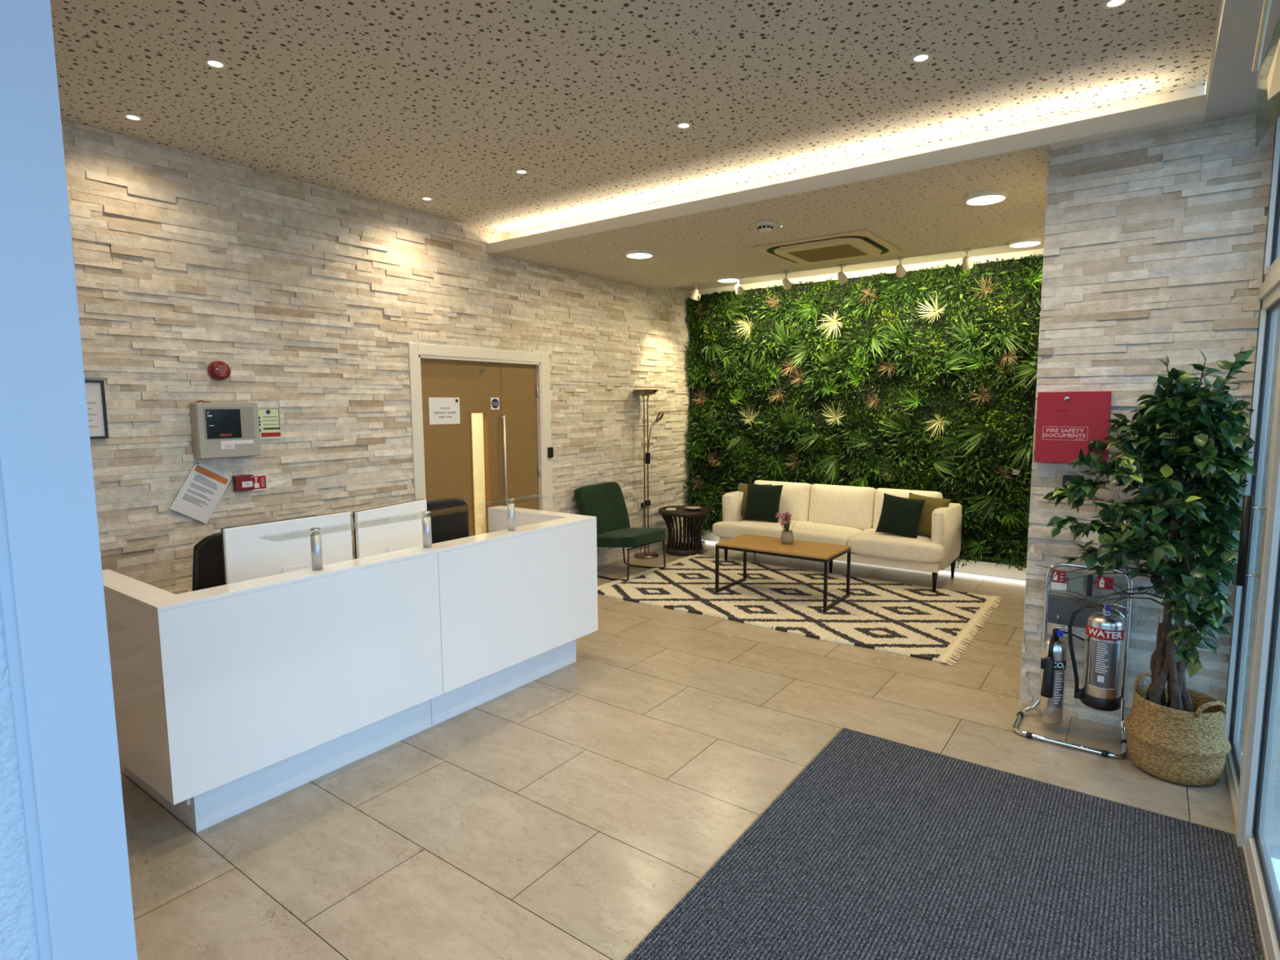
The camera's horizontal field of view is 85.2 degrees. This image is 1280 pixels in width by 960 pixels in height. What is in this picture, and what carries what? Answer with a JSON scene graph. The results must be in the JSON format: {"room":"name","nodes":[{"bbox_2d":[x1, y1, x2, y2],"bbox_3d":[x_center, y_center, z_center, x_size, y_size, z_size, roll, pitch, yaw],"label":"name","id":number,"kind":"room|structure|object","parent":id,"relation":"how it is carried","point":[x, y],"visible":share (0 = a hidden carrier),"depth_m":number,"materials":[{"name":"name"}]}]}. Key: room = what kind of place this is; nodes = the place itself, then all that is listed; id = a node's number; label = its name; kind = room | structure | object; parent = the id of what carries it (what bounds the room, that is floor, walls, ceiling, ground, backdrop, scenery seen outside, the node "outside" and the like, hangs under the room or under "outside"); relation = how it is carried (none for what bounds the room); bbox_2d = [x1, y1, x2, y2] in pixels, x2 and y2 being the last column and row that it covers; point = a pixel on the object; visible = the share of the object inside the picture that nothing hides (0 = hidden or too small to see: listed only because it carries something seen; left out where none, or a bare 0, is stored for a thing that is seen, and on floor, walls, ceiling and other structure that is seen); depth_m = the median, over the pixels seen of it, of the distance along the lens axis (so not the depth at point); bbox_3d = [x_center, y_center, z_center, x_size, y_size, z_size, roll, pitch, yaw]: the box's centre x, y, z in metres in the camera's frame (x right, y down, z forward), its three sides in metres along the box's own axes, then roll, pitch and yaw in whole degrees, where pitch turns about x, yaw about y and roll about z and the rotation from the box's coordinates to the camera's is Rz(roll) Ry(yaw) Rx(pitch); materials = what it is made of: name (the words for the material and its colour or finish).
{"room":"reception lobby","nodes":[
{"label":"reception lobby","id":0,"kind":"room"},
{"bbox_2d":[0,595,39,959],"bbox_3d":[-1.432,0.018,0.384,0.152,3.100,1.563,4,8,36],"label":"wall","id":1,"kind":"structure","parent":0,"point":[18,931],"depth_m":1.01,"materials":[{"name":"grey paint"}]},
{"bbox_2d":[0,0,137,959],"bbox_3d":[-0.931,-0.057,1.054,0.166,3.100,0.117,4,8,36],"label":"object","id":2,"kind":"structure","parent":1,"relation":"attached to","point":[52,593],"depth_m":1.02,"materials":[{"name":"grey paint"}]},
{"bbox_2d":[61,119,690,594],"bbox_3d":[-1.426,-0.545,5.600,0.207,3.100,7.000,4,8,36],"label":"wall","id":3,"kind":"structure","parent":0,"point":[313,297],"depth_m":4.44,"materials":[{"name":"stone"}]},
{"bbox_2d":[84,379,108,439],"bbox_3d":[-2.860,-0.349,3.462,0.020,0.298,0.340,4,8,36],"label":"picture frame","id":4,"kind":"object","parent":3,"relation":"attached to","point":[95,389],"visible":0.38,"depth_m":3.57,"materials":[{"name":"white paper"}]},
{"bbox_2d":[169,461,231,523],"bbox_3d":[-2.509,0.073,3.990,0.006,0.364,0.336,4,8,36],"label":"paper notice","id":5,"kind":"object","parent":3,"relation":"attached to","point":[199,495],"visible":1,"depth_m":3.99,"materials":[{"name":"white paper"}]},
{"bbox_2d":[207,360,231,380],"bbox_3d":[-2.419,-0.630,4.013,0.052,0.112,0.112,4,8,36],"label":"fire alarm sounder","id":6,"kind":"object","parent":3,"relation":"attached to","point":[217,370],"visible":1,"depth_m":3.99,"materials":[{"name":"red plastic"}]},
{"bbox_2d":[189,400,261,459],"bbox_3d":[-2.398,-0.297,4.042,0.090,0.334,0.338,4,8,36],"label":"panel","id":7,"kind":"object","parent":3,"relation":"attached to","point":[219,429],"visible":1,"depth_m":3.99,"materials":[{"name":"grey plastic"}]},
{"bbox_2d":[232,474,253,491],"bbox_3d":[-2.365,0.017,4.155,0.047,0.094,0.100,4,8,36],"label":"fire alarm call point","id":8,"kind":"object","parent":3,"relation":"attached to","point":[241,482],"visible":1,"depth_m":4.13,"materials":[{"name":"red plastic"}]},
{"bbox_2d":[251,473,267,491],"bbox_3d":[-2.321,0.015,4.250,0.007,0.098,0.096,4,8,36],"label":"sign","id":9,"kind":"object","parent":3,"relation":"attached to","point":[260,481],"visible":1,"depth_m":4.25,"materials":[{"name":"plastic"}]},
{"bbox_2d":[257,407,280,439],"bbox_3d":[-2.281,-0.347,4.270,0.005,0.192,0.150,4,8,36],"label":"notice","id":10,"kind":"object","parent":3,"relation":"attached to","point":[269,425],"visible":0.88,"depth_m":4.28,"materials":[{"name":"green"}]},
{"bbox_2d":[407,342,552,536],"bbox_3d":[-1.279,-0.042,5.772,0.140,2.060,1.467,4,8,36],"label":"door","id":11,"kind":"structure","parent":3,"relation":"in","point":[517,436],"depth_m":5.72,"materials":[{"name":"brown wood"}]},
{"bbox_2d":[428,397,460,424],"bbox_3d":[-1.509,-0.534,5.385,0.002,0.206,0.290,4,8,36],"label":"notice","id":12,"kind":"object","parent":11,"relation":"attached to","point":[442,411],"visible":1,"depth_m":5.38,"materials":[{"name":"white paper"}]},
{"bbox_2d":[490,397,499,409],"bbox_3d":[-1.205,-0.636,5.792,0.003,0.100,0.090,4,8,36],"label":"door sign","id":13,"kind":"object","parent":11,"relation":"attached to","point":[495,405],"visible":1,"depth_m":5.79,"materials":[{"name":"white paper"}]},
{"bbox_2d":[547,447,553,457],"bbox_3d":[-0.806,-0.248,6.282,0.019,0.095,0.060,4,8,36],"label":"card reader","id":14,"kind":"object","parent":11,"relation":"attached to","point":[550,450],"visible":1,"depth_m":6.27,"materials":[{"name":"black plastic"}]},
{"bbox_2d":[639,499,650,551],"bbox_3d":[0.047,0.499,7.508,0.060,0.556,0.176,4,8,36],"label":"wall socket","id":15,"kind":"object","parent":3,"relation":"attached to","point":[642,502],"visible":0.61,"depth_m":7.48,"materials":[{"name":"white paint"}]},
{"bbox_2d":[487,84,1206,289],"bbox_3d":[1.248,-1.883,5.178,4.504,0.193,2.253,4,8,36],"label":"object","id":16,"kind":"structure","parent":3,"relation":"attached to","point":[1186,107],"depth_m":3.71,"materials":[{"name":"beige paint"}]},
{"bbox_2d":[471,413,485,535],"bbox_3d":[-2.023,-0.317,6.315,1.570,2.500,3.600,4,8,36],"label":"wall","id":17,"kind":"structure","parent":0,"point":[477,418],"depth_m":7.80,"materials":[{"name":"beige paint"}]},
{"bbox_2d":[49,0,1219,234],"bbox_3d":[-0.514,-1.773,2.921,4.684,0.095,4.000,4,8,36],"label":"ceiling","id":18,"kind":"structure","parent":0,"point":[398,103],"depth_m":3.04,"materials":[{"name":"beige paint"}]},
{"bbox_2d":[122,113,143,121],"bbox_3d":[-2.461,-1.760,3.383,0.084,0.004,0.084,4,8,36],"label":"recessed light","id":19,"kind":"object","parent":18,"relation":"in","point":[128,116],"visible":1,"depth_m":3.38,"materials":[{"name":"beige paint"}]},
{"bbox_2d":[203,57,226,69],"bbox_3d":[-1.743,-1.709,2.860,0.084,0.004,0.084,4,8,36],"label":"recessed light","id":20,"kind":"object","parent":18,"relation":"in","point":[213,63],"visible":1,"depth_m":2.85,"materials":[{"name":"beige paint"}]},
{"bbox_2d":[420,196,433,200],"bbox_3d":[-1.449,-1.914,4.740,0.084,0.004,0.084,4,8,36],"label":"recessed light","id":21,"kind":"object","parent":18,"relation":"in","point":[425,198],"visible":1,"depth_m":4.74,"materials":[{"name":"beige paint"}]},
{"bbox_2d":[514,168,528,174],"bbox_3d":[-0.715,-1.861,4.206,0.084,0.004,0.084,4,8,36],"label":"recessed light","id":22,"kind":"object","parent":18,"relation":"in","point":[522,171],"visible":1,"depth_m":4.20,"materials":[{"name":"beige paint"}]},
{"bbox_2d":[675,121,692,128],"bbox_3d":[0.221,-1.793,3.524,0.084,0.004,0.084,4,8,36],"label":"recessed light","id":23,"kind":"object","parent":18,"relation":"in","point":[683,125],"visible":1,"depth_m":3.52,"materials":[{"name":"beige paint"}]},
{"bbox_2d":[910,52,932,62],"bbox_3d":[1.149,-1.726,2.848,0.084,0.004,0.084,4,8,36],"label":"recessed light","id":24,"kind":"object","parent":18,"relation":"in","point":[921,57],"visible":1,"depth_m":2.84,"materials":[{"name":"beige paint"}]},
{"bbox_2d":[1102,0,1129,8],"bbox_3d":[1.682,-1.688,2.461,0.084,0.004,0.084,4,8,36],"label":"recessed light","id":25,"kind":"object","parent":18,"relation":"in","point":[1108,4],"visible":1,"depth_m":2.47,"materials":[{"name":"beige paint"}]},
{"bbox_2d":[119,538,1264,959],"bbox_3d":[0.067,1.218,3.628,4.820,0.002,8.280,4,8,36],"label":"floor","id":26,"kind":"structure","parent":0,"point":[562,815],"depth_m":2.88,"materials":[{"name":"tile"}]},
{"bbox_2d":[191,532,225,591],"bbox_3d":[-2.119,0.723,3.604,0.602,1.016,0.610,4,8,36],"label":"office chair","id":27,"kind":"object","parent":26,"relation":"on","point":[208,571],"visible":0.06,"depth_m":3.29,"materials":[{"name":"black fabric"}]},
{"bbox_2d":[102,505,598,832],"bbox_3d":[-1.311,0.763,3.651,0.865,0.916,2.363,4,8,36],"label":"reception desk","id":28,"kind":"object","parent":26,"relation":"on","point":[230,700],"visible":0.94,"depth_m":2.94,"materials":[{"name":"white laminate"}]},
{"bbox_2d":[221,511,352,584],"bbox_3d":[-1.645,0.351,3.301,0.180,0.333,0.599,4,8,36],"label":"monitor","id":29,"kind":"object","parent":28,"relation":"on","point":[263,549],"visible":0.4,"depth_m":3.24,"materials":[{"name":"white plastic"}]},
{"bbox_2d":[102,505,596,612],"bbox_3d":[-1.314,0.316,3.602,0.865,0.018,2.363,4,8,36],"label":"countertop","id":30,"kind":"structure","parent":28,"relation":"on","point":[154,598],"depth_m":2.88,"materials":[{"name":"white laminate"}]},
{"bbox_2d":[352,498,426,559],"bbox_3d":[-1.344,0.299,3.803,0.180,0.326,0.524,2,7,23],"label":"monitor","id":31,"kind":"object","parent":28,"relation":"on","point":[397,526],"visible":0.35,"depth_m":3.75,"materials":[{"name":"white plastic"}]},
{"bbox_2d":[309,497,515,570],"bbox_3d":[-1.018,0.239,3.393,0.141,0.176,1.552,4,8,36],"label":"posts","id":32,"kind":"object","parent":28,"relation":"on","point":[315,537],"visible":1,"depth_m":3.37,"materials":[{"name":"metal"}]},
{"bbox_2d":[426,497,469,543],"bbox_3d":[-1.444,0.605,4.655,0.610,1.016,0.602,-5,8,-39],"label":"office chair","id":33,"kind":"object","parent":26,"relation":"on","point":[449,516],"visible":0.11,"depth_m":4.46,"materials":[{"name":"black fabric"}]},
{"bbox_2d":[573,481,667,581],"bbox_3d":[-0.179,0.471,6.620,0.683,0.840,0.624,4,8,36],"label":"lounge chair","id":34,"kind":"object","parent":26,"relation":"on","point":[606,501],"visible":0.75,"depth_m":6.58,"materials":[{"name":"green fabric"}]},
{"bbox_2d":[632,389,663,559],"bbox_3d":[0.077,-0.064,7.319,0.274,1.754,0.318,4,8,36],"label":"floor lamp","id":35,"kind":"object","parent":26,"relation":"on","point":[644,393],"visible":1,"depth_m":7.28,"materials":[{"name":"brown metal"}]},
{"bbox_2d":[644,453,650,463],"bbox_3d":[0.081,-0.227,7.289,0.046,0.115,0.030,4,8,36],"label":"dimmer switch","id":36,"kind":"object","parent":35,"relation":"attached to","point":[646,455],"depth_m":7.27,"materials":[{"name":"black plastic"}]},
{"bbox_2d":[657,505,711,555],"bbox_3d":[0.484,0.550,7.572,0.572,0.474,0.572,4,8,36],"label":"side table","id":37,"kind":"object","parent":26,"relation":"on","point":[695,547],"visible":0.92,"depth_m":7.44,"materials":[{"name":"wood"}]},
{"bbox_2d":[666,507,676,511],"bbox_3d":[0.337,0.315,7.517,0.100,0.008,0.150,0,6,8],"label":"magazine","id":38,"kind":"object","parent":37,"relation":"on","point":[667,508],"visible":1,"depth_m":7.50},
{"bbox_2d":[684,506,701,510],"bbox_3d":[0.573,0.308,7.517,0.184,0.020,0.184,4,8,36],"label":"glass dish","id":39,"kind":"object","parent":37,"relation":"on","point":[689,508],"visible":1,"depth_m":7.55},
{"bbox_2d":[597,554,1003,666],"bbox_3d":[1.229,0.957,5.828,3.001,0.031,1.825,4,8,36],"label":"rug","id":40,"kind":"object","parent":26,"relation":"on","point":[917,621],"visible":0.95,"depth_m":5.55,"materials":[{"name":"beige fabric"}]},
{"bbox_2d":[715,533,850,611],"bbox_3d":[1.181,0.744,5.791,0.970,0.420,0.524,4,8,36],"label":"coffee table","id":41,"kind":"object","parent":40,"relation":"on","point":[824,553],"visible":1,"depth_m":5.70,"materials":[{"name":"brown wood"}]},
{"bbox_2d":[775,511,798,544],"bbox_3d":[1.231,0.390,5.808,0.201,0.278,0.148,-1,6,-3],"label":"potted flower","id":42,"kind":"object","parent":41,"relation":"on","point":[787,536],"visible":1,"depth_m":5.77,"materials":[{"name":"pink plant"}]},
{"bbox_2d":[712,480,962,591],"bbox_3d":[1.829,0.468,6.688,2.190,0.810,0.824,4,8,36],"label":"sofa","id":43,"kind":"object","parent":26,"relation":"on","point":[835,514],"visible":0.76,"depth_m":6.49,"materials":[{"name":"beige fabric"}]},
{"bbox_2d":[737,482,772,516],"bbox_3d":[1.164,0.214,7.182,0.370,0.354,0.181,3,7,29],"label":"cushion","id":44,"kind":"object","parent":43,"relation":"on","point":[743,487],"visible":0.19,"depth_m":7.17,"materials":[{"name":"green fabric"}]},
{"bbox_2d":[742,482,782,522],"bbox_3d":[1.226,0.227,6.962,0.388,0.370,0.182,4,7,33],"label":"cushion","id":45,"kind":"object","parent":43,"relation":"on","point":[762,501],"visible":0.99,"depth_m":6.90,"materials":[{"name":"green fabric"}]},
{"bbox_2d":[754,480,812,521],"bbox_3d":[1.448,0.229,7.132,0.625,0.426,0.244,4,8,36],"label":"cushion","id":46,"kind":"object","parent":43,"relation":"on","point":[795,497],"depth_m":6.94,"materials":[{"name":"beige fabric"}]},
{"bbox_2d":[808,484,875,530],"bbox_3d":[1.958,0.266,6.760,0.630,0.426,0.244,4,8,36],"label":"cushion","id":47,"kind":"object","parent":43,"relation":"on","point":[845,506],"depth_m":6.65,"materials":[{"name":"beige fabric"}]},
{"bbox_2d":[847,528,944,563],"bbox_3d":[2.343,0.571,6.219,0.797,0.185,0.660,4,8,36],"label":"seat cushion","id":48,"kind":"object","parent":43,"relation":"on","point":[865,544],"depth_m":5.98,"materials":[{"name":"beige fabric"}]},
{"bbox_2d":[875,493,925,537],"bbox_3d":[2.294,0.320,6.143,0.389,0.378,0.182,4,8,38],"label":"cushion","id":49,"kind":"object","parent":43,"relation":"on","point":[900,516],"visible":1,"depth_m":6.08,"materials":[{"name":"green fabric"}]},
{"bbox_2d":[872,488,942,528],"bbox_3d":[2.452,0.301,6.401,0.585,0.426,0.244,4,8,36],"label":"cushion","id":50,"kind":"object","parent":43,"relation":"on","point":[878,494],"depth_m":6.45,"materials":[{"name":"beige fabric"}]},
{"bbox_2d":[908,492,951,537],"bbox_3d":[2.518,0.316,6.154,0.396,0.374,0.191,5,8,43],"label":"cushion","id":51,"kind":"object","parent":43,"relation":"on","point":[931,504],"visible":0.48,"depth_m":6.08,"materials":[{"name":"green fabric"}]},
{"bbox_2d":[705,541,1025,584],"bbox_3d":[2.217,0.824,7.035,3.600,0.022,0.025,4,8,36],"label":"led strip","id":52,"kind":"object","parent":26,"relation":"on","point":[707,542],"visible":0.36,"depth_m":6.38,"materials":[{"name":"white plastic"}]},
{"bbox_2d":[621,727,1264,959],"bbox_3d":[0.271,1.474,1.194,1.497,0.009,4.530,4,8,36],"label":"entrance mat","id":53,"kind":"object","parent":26,"relation":"on","point":[878,848],"visible":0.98,"depth_m":2.35,"materials":[{"name":"grey carpet"}]},
{"bbox_2d":[1012,562,1133,758],"bbox_3d":[2.067,0.827,3.320,0.467,0.816,0.312,4,8,36],"label":"stand","id":54,"kind":"object","parent":26,"relation":"on","point":[1052,612],"visible":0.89,"depth_m":3.40,"materials":[{"name":"silver metal"}]},
{"bbox_2d":[1039,626,1084,724],"bbox_3d":[2.020,0.940,3.383,0.182,0.494,0.135,0,6,1],"label":"fire extinguisher","id":55,"kind":"object","parent":54,"relation":"on","point":[1053,661],"visible":1,"depth_m":3.35,"materials":[{"name":"silver metal"}]},
{"bbox_2d":[1067,603,1128,711],"bbox_3d":[2.160,0.815,3.304,0.228,0.507,0.162,4,8,36],"label":"fire extinguisher","id":56,"kind":"object","parent":54,"relation":"hanging from","point":[1100,690],"visible":0.96,"depth_m":3.23,"materials":[{"name":"silver metal"}]},
{"bbox_2d":[1123,672,1231,785],"bbox_3d":[2.328,1.076,3.026,0.372,0.377,0.372,4,8,36],"label":"basket","id":57,"kind":"object","parent":26,"relation":"on","point":[1167,744],"visible":0.93,"depth_m":2.90,"materials":[{"name":"beige wicker"}]},
{"bbox_2d":[1033,346,1254,712],"bbox_3d":[2.083,0.345,2.956,0.751,1.768,0.879,4,8,36],"label":"artificial tree","id":58,"kind":"object","parent":57,"relation":"in","point":[1201,514],"visible":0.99,"depth_m":2.80,"materials":[{"name":"green plant"}]},
{"bbox_2d":[1242,844,1267,959],"bbox_3d":[0.858,1.517,0.698,0.035,0.022,4.460,4,8,36],"label":"trim","id":59,"kind":"structure","parent":26,"relation":"on","point":[1243,848],"depth_m":2.19,"materials":[{"name":"grey paint"}]},
{"bbox_2d":[675,240,1044,290],"bbox_3d":[1.907,-2.146,6.699,4.110,0.195,1.013,4,8,36],"label":"ceiling","id":60,"kind":"structure","parent":0,"point":[1003,249],"depth_m":6.64,"materials":[{"name":"beige paint"}]},
{"bbox_2d":[696,284,700,300],"bbox_3d":[0.589,-1.967,7.178,0.072,0.248,0.132,1,6,8],"label":"spotlight","id":61,"kind":"object","parent":60,"relation":"hanging from","point":[699,294],"visible":0.33,"depth_m":7.14,"materials":[{"name":"beige"}]},
{"bbox_2d":[688,248,1043,581],"bbox_3d":[2.152,-0.738,7.175,4.110,3.100,0.215,4,8,36],"label":"wall","id":62,"kind":"structure","parent":0,"point":[979,568],"depth_m":6.53,"materials":[{"name":"beige paint"}]},
{"bbox_2d":[683,253,1043,570],"bbox_3d":[2.090,-0.627,6.954,3.918,2.824,0.301,4,8,36],"label":"wall","id":63,"kind":"structure","parent":62,"relation":"attached to","point":[923,380],"depth_m":6.75,"materials":[{"name":"green plant"}]},
{"bbox_2d":[490,0,1279,288],"bbox_3d":[-0.108,-1.680,2.913,5.000,0.283,7.492,4,8,36],"label":"ceiling","id":64,"kind":"structure","parent":0,"point":[924,211],"depth_m":4.59,"materials":[{"name":"beige paint"}]},
{"bbox_2d":[625,248,653,258],"bbox_3d":[-0.004,-1.813,5.595,0.224,0.030,0.224,4,8,36],"label":"recessed light","id":65,"kind":"object","parent":64,"relation":"in","point":[637,253],"visible":1,"depth_m":5.54,"materials":[{"name":"beige paint"}]},
{"bbox_2d":[626,253,652,258],"bbox_3d":[-0.004,-1.800,5.597,0.204,0.001,0.204,4,8,36],"label":"diffuser","id":66,"kind":"object","parent":65,"relation":"attached to","point":[638,255],"depth_m":5.60,"materials":[{"name":"white plastic"}]},
{"bbox_2d":[689,283,698,300],"bbox_3d":[0.555,-1.903,7.056,0.101,0.163,0.083,4,8,36],"label":"spotlight","id":67,"kind":"object","parent":64,"relation":"attached to","point":[694,295],"visible":1,"depth_m":7.03,"materials":[{"name":"beige metal"}]},
{"bbox_2d":[716,275,740,282],"bbox_3d":[0.858,-1.942,6.742,0.224,0.030,0.224,4,8,36],"label":"recessed light","id":68,"kind":"object","parent":64,"relation":"in","point":[722,278],"visible":1,"depth_m":6.68,"materials":[{"name":"beige paint"}]},
{"bbox_2d":[718,279,739,282],"bbox_3d":[0.858,-1.930,6.743,0.204,0.001,0.204,4,8,36],"label":"diffuser","id":69,"kind":"object","parent":68,"relation":"attached to","point":[722,280],"depth_m":6.73,"materials":[{"name":"white plastic"}]},
{"bbox_2d":[734,277,744,295],"bbox_3d":[0.958,-1.876,6.765,0.081,0.158,0.112,4,8,36],"label":"spotlight","id":70,"kind":"object","parent":64,"relation":"attached to","point":[740,291],"visible":0.92,"depth_m":6.74,"materials":[{"name":"beige metal"}]},
{"bbox_2d":[755,220,773,232],"bbox_3d":[0.844,-1.706,4.696,0.120,0.062,0.120,4,8,36],"label":"smoke detector","id":71,"kind":"object","parent":64,"relation":"attached to","point":[763,226],"visible":1,"depth_m":4.66,"materials":[{"name":"beige paint"}]},
{"bbox_2d":[782,271,792,289],"bbox_3d":[1.363,-1.847,6.470,0.080,0.158,0.112,4,8,36],"label":"spotlight","id":72,"kind":"object","parent":64,"relation":"attached to","point":[787,285],"visible":1,"depth_m":6.45,"materials":[{"name":"beige metal"}]},
{"bbox_2d":[751,229,902,266],"bbox_3d":[1.489,-1.810,5.519,0.900,0.040,0.900,4,8,36],"label":"air conditioner","id":73,"kind":"object","parent":64,"relation":"attached to","point":[858,244],"visible":1,"depth_m":5.38,"materials":[{"name":"beige plastic"}]},
{"bbox_2d":[787,244,867,262],"bbox_3d":[1.489,-1.793,5.521,0.490,0.006,0.450,4,8,36],"label":"grille","id":74,"kind":"object","parent":73,"relation":"attached to","point":[840,251],"depth_m":5.49,"materials":[{"name":"brown plastic"}]},
{"bbox_2d":[837,264,847,284],"bbox_3d":[1.787,-1.817,6.162,0.080,0.158,0.112,4,8,36],"label":"spotlight","id":75,"kind":"object","parent":64,"relation":"attached to","point":[842,278],"visible":1,"depth_m":6.14,"materials":[{"name":"beige metal"}]},
{"bbox_2d":[896,257,906,277],"bbox_3d":[2.192,-1.787,5.866,0.080,0.158,0.112,4,8,36],"label":"spotlight","id":76,"kind":"object","parent":64,"relation":"attached to","point":[900,271],"visible":1,"depth_m":5.84,"materials":[{"name":"beige metal"}]},
{"bbox_2d":[962,248,973,270],"bbox_3d":[2.612,-1.757,5.561,0.080,0.158,0.112,4,8,36],"label":"spotlight","id":77,"kind":"object","parent":64,"relation":"attached to","point":[967,264],"visible":1,"depth_m":5.54,"materials":[{"name":"beige metal"}]},
{"bbox_2d":[964,189,1007,205],"bbox_3d":[2.044,-1.667,4.117,0.224,0.030,0.224,4,8,36],"label":"recessed light","id":78,"kind":"object","parent":64,"relation":"in","point":[992,196],"visible":1,"depth_m":4.07,"materials":[{"name":"beige paint"}]},
{"bbox_2d":[966,195,1004,204],"bbox_3d":[2.044,-1.654,4.118,0.204,0.001,0.204,4,8,36],"label":"diffuser","id":79,"kind":"object","parent":78,"relation":"attached to","point":[984,200],"depth_m":4.12,"materials":[{"name":"white plastic"}]},
{"bbox_2d":[1008,237,1042,248],"bbox_3d":[2.918,-1.798,5.279,0.224,0.030,0.224,4,8,36],"label":"recessed light","id":80,"kind":"object","parent":64,"relation":"in","point":[1024,242],"visible":1,"depth_m":5.23,"materials":[{"name":"beige paint"}]},
{"bbox_2d":[1009,241,1039,247],"bbox_3d":[2.918,-1.785,5.280,0.204,0.001,0.204,4,8,36],"label":"diffuser","id":81,"kind":"object","parent":80,"relation":"attached to","point":[1025,244],"depth_m":5.28,"materials":[{"name":"white plastic"}]},
{"bbox_2d":[1252,0,1279,99],"bbox_3d":[1.802,-1.222,1.979,0.048,0.452,0.634,3,7,30],"label":"vent window","id":82,"kind":"structure","parent":64,"relation":"attached to","point":[1273,78],"depth_m":2.04,"materials":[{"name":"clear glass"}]},
{"bbox_2d":[1018,108,1279,727],"bbox_3d":[3.367,-0.314,4.491,1.086,2.817,3.161,4,8,36],"label":"wall","id":83,"kind":"structure","parent":0,"point":[1154,246],"depth_m":3.25,"materials":[{"name":"stone"}]},
{"bbox_2d":[1062,475,1083,488],"bbox_3d":[2.145,0.018,3.453,0.086,0.080,0.016,4,8,36],"label":"keypad","id":84,"kind":"object","parent":83,"relation":"attached to","point":[1065,477],"visible":0.37,"depth_m":3.46,"materials":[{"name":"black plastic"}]},
{"bbox_2d":[1034,391,1111,463],"bbox_3d":[2.118,-0.257,3.413,0.304,0.347,0.062,4,8,36],"label":"box","id":85,"kind":"object","parent":83,"relation":"attached to","point":[1066,420],"visible":0.98,"depth_m":3.40,"materials":[{"name":"red metal"}]},
{"bbox_2d":[1224,757,1237,823],"bbox_3d":[2.468,1.268,2.876,0.056,0.030,0.800,4,8,36],"label":"baseboard","id":86,"kind":"structure","parent":83,"relation":"attached to","point":[1226,766],"depth_m":2.84,"materials":[{"name":"beige paint"}]},
{"bbox_2d":[1224,284,1279,808],"bbox_3d":[2.459,0.274,2.768,0.058,2.030,0.795,4,8,36],"label":"door","id":87,"kind":"structure","parent":83,"relation":"in","point":[1268,338],"depth_m":2.94,"materials":[{"name":"grey paint"}]},
{"bbox_2d":[1235,495,1266,586],"bbox_3d":[2.143,0.215,2.442,0.063,0.320,0.025,4,8,36],"label":"door pull","id":88,"kind":"object","parent":87,"relation":"attached to","point":[1247,507],"visible":1,"depth_m":2.44,"materials":[{"name":"black metal"}]},
{"bbox_2d":[1235,264,1279,848],"bbox_3d":[1.132,0.089,0.890,0.115,2.817,5.350,4,8,36],"label":"trim","id":89,"kind":"structure","parent":83,"relation":"attached to","point":[1272,282],"depth_m":2.43,"materials":[{"name":"grey paint"}]},
{"bbox_2d":[1244,453,1279,959],"bbox_3d":[1.563,0.401,1.549,0.058,2.010,2.060,4,8,36],"label":"window","id":90,"kind":"structure","parent":89,"relation":"attached to","point":[1262,826],"depth_m":2.30,"materials":[{"name":"clear glass"}]},
{"bbox_2d":[1263,109,1279,280],"bbox_3d":[2.450,-1.157,2.613,0.058,0.727,0.795,4,8,36],"label":"window","id":91,"kind":"structure","parent":83,"relation":"in","point":[1272,260],"depth_m":2.89,"materials":[{"name":"grey paint"}]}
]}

